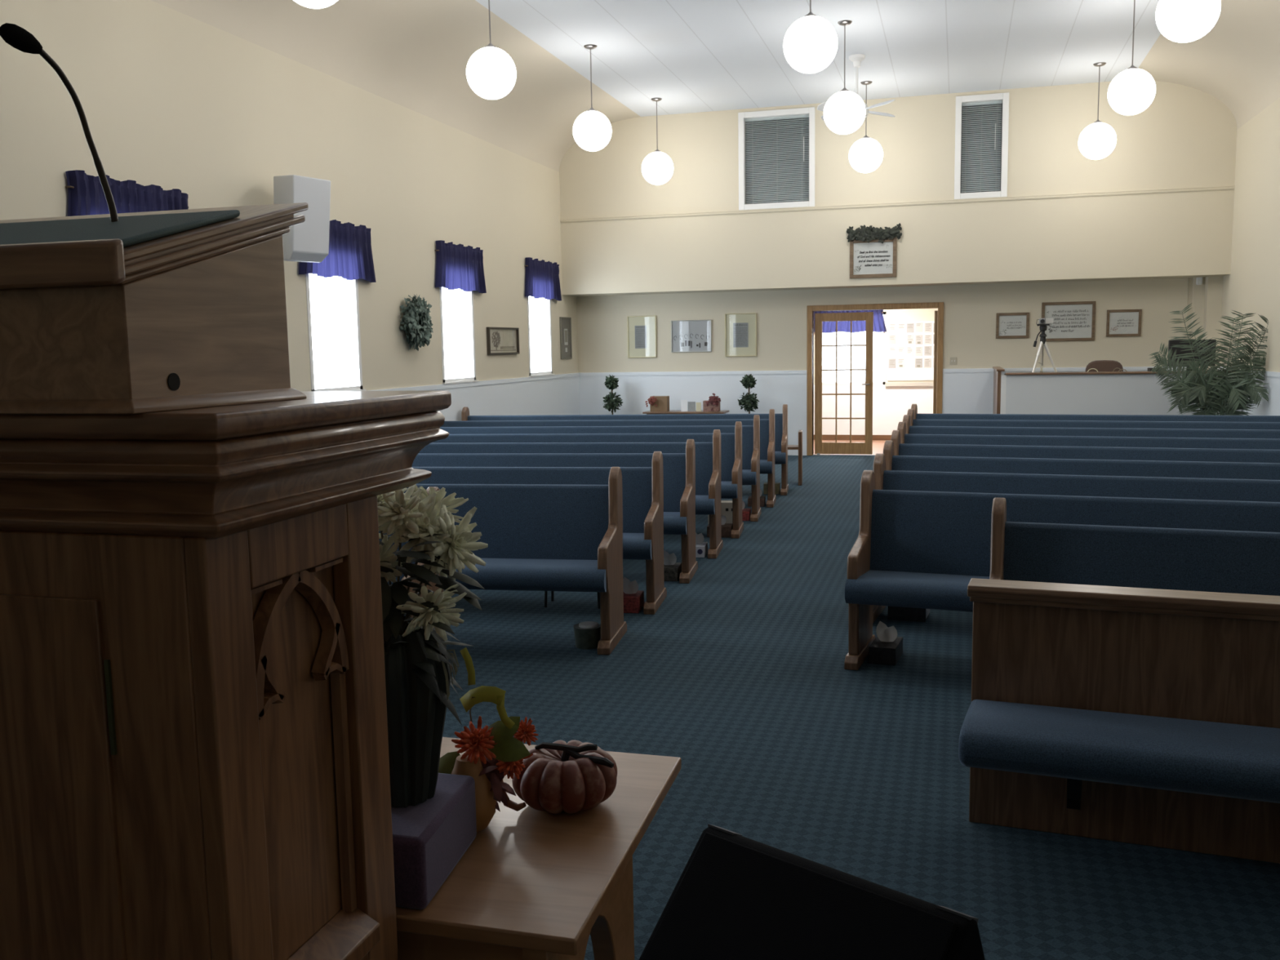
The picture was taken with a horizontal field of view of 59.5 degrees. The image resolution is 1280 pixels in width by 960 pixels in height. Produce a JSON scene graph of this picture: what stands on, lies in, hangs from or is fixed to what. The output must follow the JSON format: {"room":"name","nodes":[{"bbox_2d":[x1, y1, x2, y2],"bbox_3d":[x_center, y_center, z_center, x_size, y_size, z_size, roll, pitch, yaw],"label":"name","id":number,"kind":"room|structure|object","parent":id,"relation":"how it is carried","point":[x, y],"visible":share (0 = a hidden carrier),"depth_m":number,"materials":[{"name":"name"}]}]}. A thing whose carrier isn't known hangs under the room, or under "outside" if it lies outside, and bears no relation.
{"room":"house of worship","nodes":[
{"label":"house of worship","id":0,"kind":"room"},
{"bbox_2d":[0,0,578,391],"bbox_3d":[-3.626,-1.583,7.302,0.140,4.890,19.550,1,7,16],"label":"wall","id":1,"kind":"structure","parent":0,"point":[170,99],"depth_m":9.38,"materials":[{"name":"beige paint"}]},
{"bbox_2d":[65,169,188,216],"bbox_3d":[-3.419,-1.762,7.592,0.084,0.522,1.241,1,7,16],"label":"valance","id":2,"kind":"object","parent":1,"relation":"attached to","point":[86,197],"visible":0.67,"depth_m":7.40,"materials":[{"name":"blue"}]},
{"bbox_2d":[273,174,330,262],"bbox_3d":[-2.794,-2.104,9.038,0.499,0.671,0.417,1,7,16],"label":"wall speaker","id":3,"kind":"object","parent":1,"relation":"attached to","point":[308,241],"visible":0.71,"depth_m":8.95,"materials":[{"name":"grey plastic"}]},
{"bbox_2d":[305,273,366,391],"bbox_3d":[-2.800,-1.431,10.122,0.140,1.292,0.910,1,7,16],"label":"window","id":4,"kind":"structure","parent":1,"relation":"in","point":[351,286],"depth_m":10.49,"materials":[{"name":"white"}]},
{"bbox_2d":[298,219,376,282],"bbox_3d":[-2.709,-2.073,10.085,0.084,0.522,1.263,1,7,16],"label":"valance","id":5,"kind":"object","parent":1,"relation":"attached to","point":[349,257],"visible":0.8,"depth_m":10.16,"materials":[{"name":"blue"}]},
{"bbox_2d":[399,293,433,351],"bbox_3d":[-2.280,-1.615,11.467,0.185,0.591,0.628,1,7,16],"label":"wreath","id":6,"kind":"object","parent":1,"relation":"attached to","point":[415,316],"visible":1,"depth_m":11.39,"materials":[{"name":"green plant"}]},
{"bbox_2d":[439,287,478,384],"bbox_3d":[-2.091,-1.741,12.610,0.140,1.292,0.910,1,7,16],"label":"window","id":7,"kind":"structure","parent":1,"relation":"in","point":[467,296],"depth_m":12.97,"materials":[{"name":"white glass"}]},
{"bbox_2d":[434,240,486,293],"bbox_3d":[-2.000,-2.384,12.577,0.083,0.522,1.284,1,7,16],"label":"valance","id":8,"kind":"object","parent":1,"relation":"attached to","point":[459,266],"visible":1,"depth_m":12.46,"materials":[{"name":"blue"}]},
{"bbox_2d":[368,373,579,421],"bbox_3d":[-2.828,-0.152,9.908,0.022,1.200,14.220,1,7,16],"label":"wainscoting","id":9,"kind":"structure","parent":1,"relation":"attached to","point":[555,394],"depth_m":14.20,"materials":[{"name":"white"}]},
{"bbox_2d":[486,327,519,355],"bbox_3d":[-1.686,-1.719,13.824,0.040,0.330,0.943,1,7,16],"label":"framed print","id":10,"kind":"object","parent":1,"relation":"attached to","point":[500,340],"visible":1,"depth_m":13.82,"materials":[{"name":"brown"}]},
{"bbox_2d":[527,296,555,377],"bbox_3d":[-1.388,-2.050,15.078,0.140,1.292,0.910,1,7,16],"label":"window","id":11,"kind":"structure","parent":1,"relation":"in","point":[546,304],"depth_m":15.45,"materials":[{"name":"white"}]},
{"bbox_2d":[524,257,561,301],"bbox_3d":[-1.293,-2.694,15.060,0.083,0.522,1.284,1,7,16],"label":"valance","id":12,"kind":"object","parent":1,"relation":"attached to","point":[542,277],"visible":1,"depth_m":14.94,"materials":[{"name":"blue"}]},
{"bbox_2d":[559,316,572,359],"bbox_3d":[-1.062,-2.034,16.039,0.025,0.595,0.436,1,7,16],"label":"framed print","id":13,"kind":"object","parent":1,"relation":"attached to","point":[566,347],"visible":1,"depth_m":16.04,"materials":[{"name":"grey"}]},
{"bbox_2d":[151,0,639,172],"bbox_3d":[-3.114,-3.569,6.568,1.220,0.750,18.700,1,7,16],"label":"ceiling","id":14,"kind":"structure","parent":0,"point":[413,55],"depth_m":10.90,"materials":[{"name":"beige paint"}]},
{"bbox_2d":[475,0,1161,116],"bbox_3d":[0.445,-3.842,5.520,6.190,0.080,18.700,1,7,16],"label":"ceiling","id":15,"kind":"structure","parent":0,"point":[694,55],"depth_m":11.77,"materials":[{"name":"white paint"}]},
{"bbox_2d":[293,0,337,8],"bbox_3d":[-1.957,-3.357,6.631,0.410,1.065,0.410,1,7,16],"label":"pendant light","id":16,"kind":"object","parent":15,"relation":"hanging from","point":[316,4],"visible":1,"depth_m":6.67,"materials":[{"name":"white glass"}]},
{"bbox_2d":[466,0,515,99],"bbox_3d":[-1.230,-3.676,9.181,0.410,1.065,0.410,1,7,16],"label":"pendant light","id":17,"kind":"object","parent":15,"relation":"hanging from","point":[491,72],"visible":1,"depth_m":9.08,"materials":[{"name":"white glass"}]},
{"bbox_2d":[573,44,611,151],"bbox_3d":[-0.507,-3.993,11.721,0.410,1.065,0.410,1,7,16],"label":"pendant light","id":18,"kind":"object","parent":15,"relation":"hanging from","point":[592,130],"visible":1,"depth_m":11.62,"materials":[{"name":"white glass"}]},
{"bbox_2d":[641,97,673,185],"bbox_3d":[0.219,-4.311,14.270,0.410,1.065,0.410,1,7,16],"label":"pendant light","id":19,"kind":"object","parent":15,"relation":"hanging from","point":[657,167],"visible":1,"depth_m":14.17,"materials":[{"name":"white glass"}]},
{"bbox_2d":[782,0,837,73],"bbox_3d":[1.290,-3.634,8.468,0.410,1.065,0.410,1,7,16],"label":"pendant light","id":20,"kind":"object","parent":15,"relation":"hanging from","point":[810,46],"visible":1,"depth_m":8.37,"materials":[{"name":"white glass"}]},
{"bbox_2d":[823,20,865,134],"bbox_3d":[2.014,-3.951,11.008,0.410,1.065,0.410,1,7,16],"label":"pendant light","id":21,"kind":"object","parent":15,"relation":"hanging from","point":[844,112],"visible":1,"depth_m":10.91,"materials":[{"name":"white glass"}]},
{"bbox_2d":[817,53,894,120],"bbox_3d":[2.383,-4.305,12.293,0.825,0.680,0.825,1,7,13],"label":"ceiling fan","id":22,"kind":"object","parent":15,"relation":"hanging from","point":[856,59],"visible":0.52,"depth_m":12.23,"materials":[{"name":"white"}]},
{"bbox_2d":[848,80,883,173],"bbox_3d":[2.740,-4.269,13.557,0.410,1.065,0.410,1,7,16],"label":"pendant light","id":23,"kind":"object","parent":15,"relation":"hanging from","point":[866,154],"visible":1,"depth_m":13.46,"materials":[{"name":"white glass"}]},
{"bbox_2d":[1078,62,1116,159],"bbox_3d":[5.261,-4.227,12.845,0.410,1.065,0.410,1,7,16],"label":"pendant light","id":24,"kind":"object","parent":15,"relation":"hanging from","point":[1098,140],"visible":1,"depth_m":12.75,"materials":[{"name":"white glass"}]},
{"bbox_2d":[1107,0,1155,115],"bbox_3d":[4.535,-3.909,10.295,0.410,1.065,0.410,1,7,16],"label":"pendant light","id":25,"kind":"object","parent":15,"relation":"hanging from","point":[1132,91],"visible":1,"depth_m":10.20,"materials":[{"name":"white glass"}]},
{"bbox_2d":[1155,0,1221,42],"bbox_3d":[3.811,-3.592,7.755,0.410,1.065,0.410,1,7,16],"label":"pendant light","id":26,"kind":"object","parent":15,"relation":"hanging from","point":[1178,20],"visible":1,"depth_m":7.68,"materials":[{"name":"white glass"}]},
{"bbox_2d":[442,440,1279,959],"bbox_3d":[0.976,0.706,7.665,8.790,0.100,22.000,1,7,16],"label":"floor","id":27,"kind":"structure","parent":0,"point":[739,674],"depth_m":4.55,"materials":[{"name":"blue carpet"}]},
{"bbox_2d":[378,486,452,671],"bbox_3d":[-2.456,0.513,5.441,2.996,0.930,0.552,0,7,10],"label":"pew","id":28,"kind":"object","parent":27,"relation":"on","point":[402,577],"visible":0.15,"depth_m":5.29,"materials":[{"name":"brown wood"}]},
{"bbox_2d":[403,466,626,654],"bbox_3d":[-1.922,0.408,6.241,3.646,0.930,0.552,0,7,10],"label":"pew","id":29,"kind":"object","parent":27,"relation":"on","point":[567,538],"visible":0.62,"depth_m":6.10,"materials":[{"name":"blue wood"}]},
{"bbox_2d":[395,737,681,959],"bbox_3d":[-0.654,0.988,2.358,1.390,0.660,0.800,1,7,16],"label":"table","id":30,"kind":"object","parent":27,"relation":"on","point":[531,884],"visible":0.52,"depth_m":1.98,"materials":[{"name":"brown wood"}]},
{"bbox_2d":[391,773,476,910],"bbox_3d":[-0.533,0.630,2.029,0.451,0.125,0.285,1,7,16],"label":"box","id":31,"kind":"object","parent":30,"relation":"on","point":[430,837],"visible":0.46,"depth_m":1.91,"materials":[{"name":"purple fabric"}]},
{"bbox_2d":[377,484,488,808],"bbox_3d":[-0.429,0.280,2.019,0.333,0.575,0.350,1,7,16],"label":"flower arrangement","id":32,"kind":"object","parent":31,"relation":"on","point":[419,677],"visible":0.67,"depth_m":1.94,"materials":[{"name":"beige plant"}]},
{"bbox_2d":[438,647,538,831],"bbox_3d":[-0.296,0.497,2.160,0.205,0.349,0.103,-4,7,-21],"label":"arrangement","id":33,"kind":"object","parent":30,"relation":"on","point":[492,753],"visible":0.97,"depth_m":2.15,"materials":[{"name":"brown plant"}]},
{"bbox_2d":[511,740,617,813],"bbox_3d":[-0.151,0.592,2.264,0.211,0.129,0.211,-1,7,2],"label":"pumpkin","id":34,"kind":"object","parent":30,"relation":"on","point":[574,776],"visible":0.98,"depth_m":2.19,"materials":[{"name":"orange"}]},
{"bbox_2d":[411,451,666,614],"bbox_3d":[-1.680,0.302,7.090,3.646,0.930,0.552,0,7,10],"label":"pew","id":35,"kind":"object","parent":27,"relation":"on","point":[642,487],"visible":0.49,"depth_m":6.94,"materials":[{"name":"fabric"}]},
{"bbox_2d":[411,439,697,583],"bbox_3d":[-1.438,0.196,7.939,3.646,0.930,0.552,0,7,10],"label":"pew","id":36,"kind":"object","parent":27,"relation":"on","point":[678,468],"visible":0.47,"depth_m":7.79,"materials":[{"name":"fabric"}]},
{"bbox_2d":[417,429,723,558],"bbox_3d":[-1.197,0.090,8.788,3.646,0.930,0.552,0,7,10],"label":"pew","id":37,"kind":"object","parent":27,"relation":"on","point":[708,455],"visible":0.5,"depth_m":8.68,"materials":[{"name":"fabric"}]},
{"bbox_2d":[431,421,743,538],"bbox_3d":[-0.955,-0.016,9.636,3.646,0.930,0.552,0,7,10],"label":"pew","id":38,"kind":"object","parent":27,"relation":"on","point":[731,443],"visible":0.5,"depth_m":9.54,"materials":[{"name":"fabric"}]},
{"bbox_2d":[573,621,600,649],"bbox_3d":[-0.277,0.823,5.941,0.150,0.122,0.150,1,7,16],"label":"plastic tub","id":39,"kind":"object","parent":27,"relation":"on","point":[587,633],"visible":0.99,"depth_m":5.89,"materials":[{"name":"grey plastic"}]},
{"bbox_2d":[440,414,760,521],"bbox_3d":[-0.713,-0.122,10.485,3.646,0.930,0.552,0,7,10],"label":"pew","id":40,"kind":"object","parent":27,"relation":"on","point":[750,433],"visible":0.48,"depth_m":10.42,"materials":[{"name":"fabric"}]},
{"bbox_2d":[440,408,776,507],"bbox_3d":[-0.471,-0.228,11.334,3.646,0.930,0.552,0,7,10],"label":"pew","id":41,"kind":"object","parent":27,"relation":"on","point":[766,425],"visible":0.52,"depth_m":11.31,"materials":[{"name":"fabric"}]},
{"bbox_2d":[603,374,622,414],"bbox_3d":[-0.404,-0.935,16.169,0.299,1.182,0.312,1,7,16],"label":"topiary","id":42,"kind":"object","parent":27,"relation":"on","point":[611,383],"visible":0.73,"depth_m":16.09,"materials":[{"name":"green"}]},
{"bbox_2d":[461,404,788,495],"bbox_3d":[-0.230,-0.334,12.183,3.646,0.930,0.552,0,7,10],"label":"pew","id":43,"kind":"object","parent":27,"relation":"on","point":[780,420],"visible":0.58,"depth_m":12.18,"materials":[{"name":"fabric"}]},
{"bbox_2d":[622,577,644,613],"bbox_3d":[-0.061,0.685,6.753,0.140,0.194,0.200,0,7,10],"label":"tissue box","id":44,"kind":"object","parent":27,"relation":"on","point":[633,598],"visible":0.66,"depth_m":6.71,"materials":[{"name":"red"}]},
{"bbox_2d":[663,550,681,581],"bbox_3d":[0.197,0.577,7.640,0.150,0.189,0.200,0,7,10],"label":"tissue box","id":45,"kind":"object","parent":27,"relation":"on","point":[672,569],"visible":0.62,"depth_m":7.58,"materials":[{"name":"white"}]},
{"bbox_2d":[642,410,728,414],"bbox_3d":[0.658,-0.655,15.910,1.170,0.650,0.400,1,7,16],"label":"side table","id":46,"kind":"object","parent":27,"relation":"on","point":[648,412],"visible":0.19,"depth_m":15.72,"materials":[{"name":"brown wood"}]},
{"bbox_2d":[644,395,669,411],"bbox_3d":[0.239,-1.084,15.865,0.306,0.227,0.253,1,7,16],"label":"box","id":47,"kind":"object","parent":46,"relation":"on","point":[657,403],"visible":1,"depth_m":15.83,"materials":[{"name":"brown"}]},
{"bbox_2d":[702,393,720,411],"bbox_3d":[1.013,-1.086,15.646,0.262,0.258,0.229,1,7,16],"label":"flower basket","id":48,"kind":"object","parent":46,"relation":"on","point":[713,404],"visible":1,"depth_m":15.63,"materials":[{"name":"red plant"}]},
{"bbox_2d":[695,532,707,557],"bbox_3d":[0.430,0.477,8.461,0.140,0.184,0.202,0,7,10],"label":"tissue box","id":49,"kind":"object","parent":27,"relation":"on","point":[701,548],"visible":0.56,"depth_m":8.42,"materials":[{"name":"grey"}]},
{"bbox_2d":[706,515,732,537],"bbox_3d":[0.665,0.370,9.303,0.200,0.189,0.180,0,7,10],"label":"tissue box","id":50,"kind":"object","parent":27,"relation":"on","point":[726,528],"visible":0.5,"depth_m":9.22,"materials":[{"name":"white"}]},
{"bbox_2d":[707,500,732,524],"bbox_3d":[0.735,0.290,9.911,0.260,0.200,0.142,0,7,10],"label":"carton","id":51,"kind":"object","parent":27,"relation":"on","point":[726,505],"visible":0.27,"depth_m":9.86,"materials":[{"name":"beige"}]},
{"bbox_2d":[737,373,759,413],"bbox_3d":[1.522,-0.897,15.634,0.321,1.168,0.308,1,7,16],"label":"topiary","id":52,"kind":"object","parent":27,"relation":"on","point":[748,381],"visible":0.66,"depth_m":15.54,"materials":[{"name":"green"}]},
{"bbox_2d":[787,430,802,485],"bbox_3d":[1.138,-0.256,12.730,1.400,0.600,0.300,0,7,10],"label":"bench","id":53,"kind":"object","parent":27,"relation":"on","point":[799,446],"visible":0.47,"depth_m":12.48,"materials":[{"name":"brown wood"}]},
{"bbox_2d":[638,823,985,959],"bbox_3d":[0.397,1.092,2.600,0.730,0.360,0.430,5,9,42],"label":"stage monitor","id":54,"kind":"object","parent":27,"relation":"on","point":[735,896],"visible":1,"depth_m":2.58,"materials":[{"name":"black plastic"}]},
{"bbox_2d":[868,621,902,665],"bbox_3d":[1.236,0.805,5.613,0.130,0.184,0.240,2,7,22],"label":"tissue box","id":55,"kind":"object","parent":27,"relation":"on","point":[886,648],"visible":1,"depth_m":5.55,"materials":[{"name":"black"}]},
{"bbox_2d":[887,606,929,622],"bbox_3d":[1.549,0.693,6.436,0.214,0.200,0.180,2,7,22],"label":"book","id":56,"kind":"object","parent":27,"relation":"on","point":[895,613],"visible":0.44,"depth_m":6.36,"materials":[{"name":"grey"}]},
{"bbox_2d":[844,470,1279,670],"bbox_3d":[2.747,0.485,4.923,3.616,0.930,0.552,2,7,22],"label":"pew","id":57,"kind":"object","parent":27,"relation":"on","point":[912,548],"visible":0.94,"depth_m":5.46,"materials":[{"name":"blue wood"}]},
{"bbox_2d":[872,453,1279,623],"bbox_3d":[2.989,0.379,5.771,3.616,0.930,0.552,2,7,22],"label":"pew","id":58,"kind":"object","parent":27,"relation":"on","point":[1158,487],"visible":0.19,"depth_m":6.15,"materials":[{"name":"fabric"}]},
{"bbox_2d":[883,440,1279,479],"bbox_3d":[3.230,0.274,6.620,3.616,0.930,0.552,2,7,22],"label":"pew","id":59,"kind":"object","parent":27,"relation":"on","point":[1165,468],"visible":0.14,"depth_m":6.96,"materials":[{"name":"fabric"}]},
{"bbox_2d":[890,430,1279,462],"bbox_3d":[3.472,0.168,7.469,3.616,0.930,0.552,2,7,22],"label":"pew","id":60,"kind":"object","parent":27,"relation":"on","point":[1210,455],"visible":0.17,"depth_m":7.76,"materials":[{"name":"fabric"}]},
{"bbox_2d":[897,422,1279,449],"bbox_3d":[3.714,0.062,8.318,3.616,0.930,0.552,2,7,22],"label":"pew","id":61,"kind":"object","parent":27,"relation":"on","point":[961,439],"visible":0.15,"depth_m":8.56,"materials":[{"name":"fabric"}]},
{"bbox_2d":[902,414,1279,438],"bbox_3d":[3.956,-0.044,9.167,3.616,0.930,0.552,2,7,22],"label":"pew","id":62,"kind":"object","parent":27,"relation":"on","point":[1030,431],"visible":0.19,"depth_m":9.37,"materials":[{"name":"fabric"}]},
{"bbox_2d":[906,408,1279,429],"bbox_3d":[4.197,-0.150,10.016,3.616,0.930,0.552,2,7,22],"label":"pew","id":63,"kind":"object","parent":27,"relation":"on","point":[968,423],"visible":0.12,"depth_m":10.19,"materials":[{"name":"fabric"}]},
{"bbox_2d":[911,404,1279,422],"bbox_3d":[4.439,-0.256,10.865,3.616,0.930,0.552,2,7,22],"label":"pew","id":64,"kind":"object","parent":27,"relation":"on","point":[917,416],"visible":0.18,"depth_m":10.98,"materials":[{"name":"fabric"}]},
{"bbox_2d":[1084,360,1123,372],"bbox_3d":[5.854,-0.848,14.040,0.520,1.300,0.534,1,7,16],"label":"office chair","id":65,"kind":"object","parent":27,"relation":"on","point":[1100,365],"visible":0.16,"depth_m":14.13,"materials":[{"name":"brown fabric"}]},
{"bbox_2d":[992,366,1241,415],"bbox_3d":[5.803,-0.793,13.909,2.685,1.225,1.590,1,7,16],"label":"booth","id":66,"kind":"object","parent":27,"relation":"on","point":[1101,393],"visible":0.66,"depth_m":13.25,"materials":[{"name":"white"}]},
{"bbox_2d":[1031,324,1057,372],"bbox_3d":[4.869,-1.588,13.572,0.313,0.605,0.277,-5,8,-27],"label":"camera tripod","id":67,"kind":"object","parent":66,"relation":"on","point":[1042,327],"visible":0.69,"depth_m":13.55,"materials":[{"name":"silver metal"}]},
{"bbox_2d":[1167,339,1216,370],"bbox_3d":[6.550,-1.472,13.283,0.510,0.385,0.160,1,7,16],"label":"monitor","id":68,"kind":"object","parent":66,"relation":"on","point":[1171,343],"visible":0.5,"depth_m":13.28,"materials":[{"name":"black plastic"}]},
{"bbox_2d":[958,577,1279,863],"bbox_3d":[2.390,0.791,2.961,2.975,0.803,0.500,2,7,22],"label":"bench","id":69,"kind":"object","parent":27,"relation":"on","point":[1140,716],"visible":1,"depth_m":3.41,"materials":[{"name":"brown wood"}]},
{"bbox_2d":[989,497,1279,595],"bbox_3d":[2.783,0.600,3.960,2.996,0.930,0.552,2,7,22],"label":"pew","id":70,"kind":"object","parent":27,"relation":"on","point":[1217,561],"visible":0.3,"depth_m":4.43,"materials":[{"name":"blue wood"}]},
{"bbox_2d":[1149,303,1268,415],"bbox_3d":[6.080,-0.938,12.073,1.162,1.939,0.539,1,7,16],"label":"potted palm","id":71,"kind":"object","parent":27,"relation":"on","point":[1212,395],"visible":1,"depth_m":11.98,"materials":[{"name":"green plant"}]},
{"bbox_2d":[745,102,1002,204],"bbox_3d":[3.244,-3.919,15.416,8.790,2.440,1.500,1,7,16],"label":"wall","id":72,"kind":"structure","parent":0,"point":[1002,103],"depth_m":16.25,"materials":[{"name":"grey"}]},
{"bbox_2d":[813,308,937,385],"bbox_3d":[3.727,-1.894,18.034,4.300,2.500,0.120,1,7,16],"label":"wall","id":73,"kind":"structure","parent":0,"point":[910,314],"depth_m":17.76,"materials":[{"name":"beige paint"}]},
{"bbox_2d":[813,309,886,333],"bbox_3d":[3.321,-2.559,17.955,1.252,0.392,0.084,1,7,16],"label":"valance","id":74,"kind":"object","parent":73,"relation":"attached to","point":[879,326],"visible":0.38,"depth_m":17.91,"materials":[{"name":"blue"}]},
{"bbox_2d":[813,434,891,439],"bbox_3d":[3.729,-0.687,18.113,4.100,0.085,0.015,1,7,16],"label":"baseboard","id":75,"kind":"structure","parent":73,"relation":"attached to","point":[824,437],"depth_m":18.18,"materials":[{"name":"brown wood"}]},
{"bbox_2d":[822,311,885,384],"bbox_3d":[3.418,-2.119,18.068,1.080,1.150,0.090,1,7,16],"label":"window","id":76,"kind":"structure","parent":73,"relation":"in","point":[883,382],"depth_m":17.94,"materials":[{"name":"white"}]},
{"bbox_2d":[813,384,933,435],"bbox_3d":[3.722,-1.134,18.062,4.100,0.815,0.010,1,7,16],"label":"trim","id":77,"kind":"structure","parent":73,"relation":"attached to","point":[891,404],"depth_m":18.06,"materials":[{"name":"white"}]},
{"bbox_2d":[884,320,934,386],"bbox_3d":[4.418,-2.001,17.734,1.030,1.020,0.050,1,7,16],"label":"bulletin board","id":78,"kind":"object","parent":73,"relation":"attached to","point":[908,372],"visible":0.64,"depth_m":17.79,"materials":[{"name":"white"}]},
{"bbox_2d":[576,277,1193,455],"bbox_3d":[3.235,-1.494,15.527,8.590,2.320,0.130,1,7,16],"label":"wall","id":79,"kind":"structure","parent":0,"point":[970,311],"depth_m":15.15,"materials":[{"name":"beige paint"}]},
{"bbox_2d":[626,315,657,357],"bbox_3d":[0.029,-2.084,16.286,0.434,0.604,0.025,1,7,16],"label":"framed print","id":80,"kind":"object","parent":79,"relation":"attached to","point":[642,330],"visible":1,"depth_m":16.29,"materials":[{"name":"beige paper"}]},
{"bbox_2d":[671,320,711,352],"bbox_3d":[0.738,-2.068,16.086,0.594,0.457,0.025,1,7,16],"label":"framed print","id":81,"kind":"object","parent":79,"relation":"attached to","point":[686,335],"visible":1,"depth_m":16.09,"materials":[{"name":"silver metal"}]},
{"bbox_2d":[724,312,756,356],"bbox_3d":[1.431,-2.060,15.889,0.455,0.608,0.025,1,7,16],"label":"framed print","id":82,"kind":"object","parent":79,"relation":"attached to","point":[740,329],"visible":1,"depth_m":15.89,"materials":[{"name":"beige paper"}]},
{"bbox_2d":[814,311,873,454],"bbox_3d":[2.840,-1.340,15.618,0.800,1.970,0.089,1,7,16],"label":"door","id":83,"kind":"structure","parent":79,"relation":"in","point":[856,448],"depth_m":15.63,"materials":[{"name":"brown wood"}]},
{"bbox_2d":[806,302,943,455],"bbox_3d":[3.250,-1.382,15.532,1.840,2.095,0.180,1,7,16],"label":"door frame","id":84,"kind":"structure","parent":79,"relation":"attached to","point":[940,305],"depth_m":15.45,"materials":[{"name":"brown wood"}]},
{"bbox_2d":[578,366,1186,455],"bbox_3d":[3.080,-0.932,15.562,8.290,1.200,0.022,1,7,16],"label":"wainscoting","id":85,"kind":"structure","parent":79,"relation":"attached to","point":[966,390],"depth_m":15.94,"materials":[{"name":"white"}]},
{"bbox_2d":[933,311,937,413],"bbox_3d":[4.230,-1.380,15.751,0.089,1.970,0.800,2,7,22],"label":"door","id":86,"kind":"structure","parent":79,"relation":"in","point":[935,332],"depth_m":15.36,"materials":[{"name":"brown wood"}]},
{"bbox_2d":[995,312,1029,338],"bbox_3d":[4.957,-2.055,14.886,0.418,0.338,0.025,1,7,16],"label":"framed piece","id":87,"kind":"object","parent":79,"relation":"attached to","point":[1008,325],"visible":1,"depth_m":14.89,"materials":[{"name":"white paper"}]},
{"bbox_2d":[1040,301,1095,341],"bbox_3d":[5.622,-2.082,14.693,0.661,0.511,0.025,1,7,16],"label":"framed piece","id":88,"kind":"object","parent":79,"relation":"attached to","point":[1075,321],"visible":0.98,"depth_m":14.69,"materials":[{"name":"white paper"}]},
{"bbox_2d":[1106,309,1142,337],"bbox_3d":[6.276,-2.035,14.512,0.417,0.347,0.025,1,7,16],"label":"framed piece","id":89,"kind":"object","parent":79,"relation":"attached to","point":[1120,322],"visible":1,"depth_m":14.51,"materials":[{"name":"white paper"}]},
{"bbox_2d":[565,275,1225,296],"bbox_3d":[3.129,-2.628,15.086,8.590,0.040,0.500,1,7,16],"label":"ceiling","id":90,"kind":"structure","parent":0,"point":[1203,276],"depth_m":14.97,"materials":[{"name":"beige paint"}]},
{"bbox_2d":[559,80,1236,295],"bbox_3d":[3.024,-3.797,14.646,8.590,2.470,0.120,1,7,16],"label":"wall","id":91,"kind":"structure","parent":0,"point":[1186,137],"depth_m":14.40,"materials":[{"name":"beige paint"}]},
{"bbox_2d":[849,237,897,278],"bbox_3d":[3.057,-2.907,14.671,0.603,0.505,0.025,1,7,16],"label":"framed piece","id":92,"kind":"object","parent":91,"relation":"attached to","point":[874,259],"visible":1,"depth_m":14.67,"materials":[{"name":"white paper"}]},
{"bbox_2d":[846,222,902,243],"bbox_3d":[3.052,-3.209,14.591,0.719,0.258,0.077,1,7,16],"label":"swag","id":93,"kind":"object","parent":92,"relation":"on","point":[870,233],"visible":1,"depth_m":14.58,"materials":[{"name":"green plant"}]},
{"bbox_2d":[560,106,1235,222],"bbox_3d":[3.010,-4.221,14.570,8.590,1.320,0.112,1,7,16],"label":"trim","id":94,"kind":"structure","parent":91,"relation":"in","point":[799,113],"depth_m":14.89,"materials":[{"name":"white wood"}]},
{"bbox_2d":[960,100,1002,192],"bbox_3d":[4.341,-4.237,14.231,0.485,1.105,0.031,1,7,16],"label":"blind","id":95,"kind":"object","parent":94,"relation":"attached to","point":[987,102],"depth_m":14.23,"materials":[{"name":"grey plastic"}]},
{"bbox_2d":[954,92,1008,199],"bbox_3d":[4.330,-4.222,14.194,0.644,1.275,0.112,1,7,16],"label":"window","id":96,"kind":"structure","parent":91,"relation":"in","point":[997,98],"depth_m":14.20,"materials":[{"name":"white"}]},
{"bbox_2d":[1191,275,1222,370],"bbox_3d":[7.176,-1.407,14.233,0.300,2.320,0.220,1,7,16],"label":"wall","id":97,"kind":"structure","parent":0,"point":[1206,302],"depth_m":14.06,"materials":[{"name":"beige paint"}]},
{"bbox_2d":[1137,0,1279,129],"bbox_3d":[4.015,-3.451,4.552,1.220,0.750,18.700,1,7,16],"label":"ceiling","id":98,"kind":"structure","parent":0,"point":[1237,63],"depth_m":11.94,"materials":[{"name":"beige paint"}]},
{"bbox_2d":[1219,97,1279,372],"bbox_3d":[4.774,-1.444,4.927,0.140,4.890,19.550,1,7,16],"label":"wall","id":99,"kind":"structure","parent":0,"point":[1252,286],"depth_m":12.37,"materials":[{"name":"beige paint"}]},
{"bbox_2d":[1217,366,1279,415],"bbox_3d":[5.386,-0.002,7.472,0.022,1.200,14.000,1,7,16],"label":"trim","id":100,"kind":"structure","parent":99,"relation":"attached to","point":[1272,407],"depth_m":11.72,"materials":[{"name":"white"}]},
{"bbox_3d":[-1.327,1.465,-0.434,8.590,0.400,5.100,1,7,16],"label":"platform","id":101,"kind":"object","parent":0,"visible":0},
{"bbox_2d":[0,202,451,959],"bbox_3d":[-0.854,0.301,1.690,0.980,1.389,0.628,1,7,16],"label":"pulpit","id":102,"kind":"object","parent":101,"relation":"on","point":[194,760],"visible":1,"depth_m":1.39,"materials":[{"name":"brown wood"}]},
{"bbox_2d":[0,22,118,222],"bbox_3d":[-0.720,-0.427,1.410,0.044,0.258,0.148,4,9,39],"label":"gooseneck microphone","id":103,"kind":"object","parent":102,"relation":"attached to","point":[14,35],"visible":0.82,"depth_m":1.41,"materials":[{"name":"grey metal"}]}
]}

